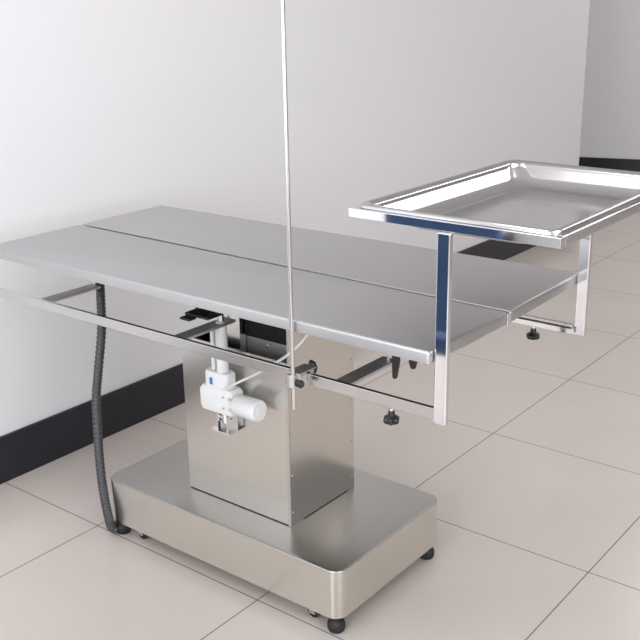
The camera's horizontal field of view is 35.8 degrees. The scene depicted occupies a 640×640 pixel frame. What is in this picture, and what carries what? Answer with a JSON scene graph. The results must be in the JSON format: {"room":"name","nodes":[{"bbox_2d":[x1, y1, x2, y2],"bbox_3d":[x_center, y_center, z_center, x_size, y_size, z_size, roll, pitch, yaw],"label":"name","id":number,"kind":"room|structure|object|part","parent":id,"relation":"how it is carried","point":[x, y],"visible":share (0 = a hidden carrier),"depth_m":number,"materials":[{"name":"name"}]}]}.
{"room":"operating room","nodes":[
{"label":"operating room","id":0,"kind":"room"},
{"bbox_2d":[0,0,589,435],"bbox_3d":[-2.039,-1.203,3.785,3.156,2.800,7.655,13,23,36],"label":"wall","id":1,"kind":"structure","parent":0,"point":[109,108],"depth_m":3.54,"materials":[{"name":"white paint"}]},
{"bbox_2d":[0,239,536,483],"bbox_3d":[-0.789,0.339,3.291,0.060,0.150,7.665,13,23,36],"label":"baseboard","id":2,"kind":"structure","parent":1,"relation":"attached to","point":[23,450],"depth_m":3.31,"materials":[{"name":"black tile"}]},
{"bbox_2d":[0,212,639,639],"bbox_3d":[1.187,0.219,3.922,8.600,0.080,11.100,13,23,36],"label":"floor","id":3,"kind":"structure","parent":0,"point":[533,473],"depth_m":2.82,"materials":[{"name":"tile"}]},
{"bbox_2d":[0,205,577,633],"bbox_3d":[-0.160,0.223,2.583,1.454,0.802,0.653,13,23,36],"label":"table","id":4,"kind":"object","parent":3,"relation":"on","point":[264,492],"visible":0.99,"depth_m":2.42,"materials":[{"name":"silver metal"}]},
{"bbox_3d":[-0.657,-0.070,2.611,0.038,0.007,0.170,13,23,36],"label":"rail arm","id":5,"kind":"part","parent":4,"relation":"part of","materials":[{"name":"silver metal"}]},
{"bbox_3d":[-0.269,0.020,2.322,0.038,0.007,0.170,13,23,36],"label":"rail arm","id":6,"kind":"part","parent":4,"relation":"part of","materials":[{"name":"silver metal"}]},
{"bbox_3d":[-0.352,0.044,2.278,1.444,0.025,0.010,13,23,36],"label":"rail","id":7,"kind":"part","parent":4,"relation":"part of","materials":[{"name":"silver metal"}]},
{"bbox_3d":[-0.237,-0.043,2.340,0.017,0.093,0.017,13,23,36],"label":"piston rod","id":8,"kind":"part","parent":4,"relation":"part of","materials":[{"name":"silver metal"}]},
{"bbox_3d":[-0.170,0.211,2.367,0.078,0.054,0.054,13,23,36],"label":"motor","id":9,"kind":"part","parent":4,"relation":"part of","materials":[{"name":"white plastic"}]},
{"bbox_3d":[-0.244,-0.095,2.311,1.376,0.024,0.308,13,23,36],"label":"panel","id":10,"kind":"part","parent":4,"relation":"part of","materials":[{"name":"metal"}]},
{"bbox_3d":[-0.109,0.154,2.435,0.175,0.220,0.003,13,23,36],"label":"plate","id":11,"kind":"part","parent":4,"relation":"part of","materials":[{"name":"silver metal"}]},
{"bbox_2d":[280,0,317,409],"bbox_3d":[-0.045,-0.439,1.854,0.076,1.292,0.085,13,23,36],"label":"pole","id":12,"kind":"object","parent":4,"relation":"attached to","point":[297,376],"visible":0.99,"depth_m":1.92,"materials":[{"name":"silver metal"}]},
{"bbox_3d":[-0.065,-0.430,1.829,0.014,1.290,0.009,13,23,36],"label":"rod","id":13,"kind":"part","parent":12,"relation":"part of","materials":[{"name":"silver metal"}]},
{"bbox_3d":[-0.019,0.098,2.057,0.021,0.027,0.030,-11,21,-29],"label":"star knob","id":14,"kind":"part","parent":12,"relation":"part of","materials":[{"name":"black plastic"}]},
{"bbox_3d":[-0.048,-0.179,2.553,1.382,0.024,0.352,13,23,36],"label":"panel","id":15,"kind":"part","parent":4,"relation":"part of","materials":[{"name":"metal"}]},
{"bbox_3d":[0.097,0.105,2.048,0.038,0.007,0.170,13,23,36],"label":"rail arm","id":16,"kind":"part","parent":4,"relation":"part of","materials":[{"name":"silver metal"}]},
{"bbox_3d":[0.146,0.084,1.923,0.016,0.075,0.042,-3,19,-6],"label":"lock lever","id":17,"kind":"part","parent":4,"relation":"part of","materials":[{"name":"black plastic"}]},
{"bbox_3d":[0.176,0.077,1.876,0.017,0.033,0.019,13,23,36],"label":"lock lever","id":18,"kind":"part","parent":4,"relation":"part of","materials":[{"name":"black plastic"}]},
{"bbox_2d":[348,200,639,425],"bbox_3d":[0.391,-0.059,2.037,0.489,0.414,0.640,13,23,36],"label":"holder","id":19,"kind":"object","parent":4,"relation":"attached to","point":[584,233],"visible":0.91,"depth_m":1.78,"materials":[{"name":"silver metal"}]},
{"bbox_3d":[0.139,0.188,1.922,0.034,0.026,0.031,13,23,36],"label":"star knob","id":20,"kind":"part","parent":19,"relation":"part of","materials":[{"name":"black plastic"}]},
{"bbox_3d":[0.222,0.021,1.786,0.027,0.366,0.012,13,23,36],"label":"post","id":21,"kind":"part","parent":19,"relation":"part of","materials":[{"name":"silver metal"}]},
{"bbox_3d":[0.415,-0.243,1.960,0.428,0.018,0.630,13,23,36],"label":"frame","id":22,"kind":"part","parent":19,"relation":"part of","materials":[{"name":"silver metal"}]},
{"bbox_2d":[359,160,639,243],"bbox_3d":[0.415,-0.235,1.963,0.408,0.050,0.614,13,23,36],"label":"tray","id":23,"kind":"object","parent":19,"relation":"on","point":[545,198],"visible":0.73,"depth_m":2.07,"materials":[{"name":"silver metal"}]},
{"bbox_3d":[0.511,0.032,2.373,0.034,0.026,0.031,13,23,36],"label":"star knob","id":24,"kind":"part","parent":19,"relation":"part of","materials":[{"name":"black plastic"}]},
{"bbox_3d":[0.484,0.003,2.372,0.265,0.014,0.006,13,23,36],"label":"slide arm","id":25,"kind":"part","parent":19,"relation":"part of","materials":[{"name":"silver metal"}]},
{"bbox_3d":[0.601,-0.138,2.245,0.027,0.366,0.012,13,23,36],"label":"post","id":26,"kind":"part","parent":19,"relation":"part of","materials":[{"name":"silver metal"}]},
{"bbox_3d":[0.020,-0.112,2.728,1.444,0.025,0.010,13,23,36],"label":"rail","id":27,"kind":"part","parent":4,"relation":"part of","materials":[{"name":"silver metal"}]},
{"bbox_2d":[579,0,639,158],"bbox_3d":[3.919,-2.298,6.797,9.028,2.800,0.144,6,20,20],"label":"wall","id":28,"kind":"structure","parent":0,"point":[610,127],"depth_m":7.57,"materials":[{"name":"white paint"}]},
{"bbox_2d":[579,157,639,171],"bbox_3d":[3.901,-1.024,7.171,9.000,0.147,0.048,6,20,20],"label":"baseboard","id":29,"kind":"structure","parent":28,"relation":"attached to","point":[609,163],"depth_m":7.74,"materials":[{"name":"black tile"}]}
]}

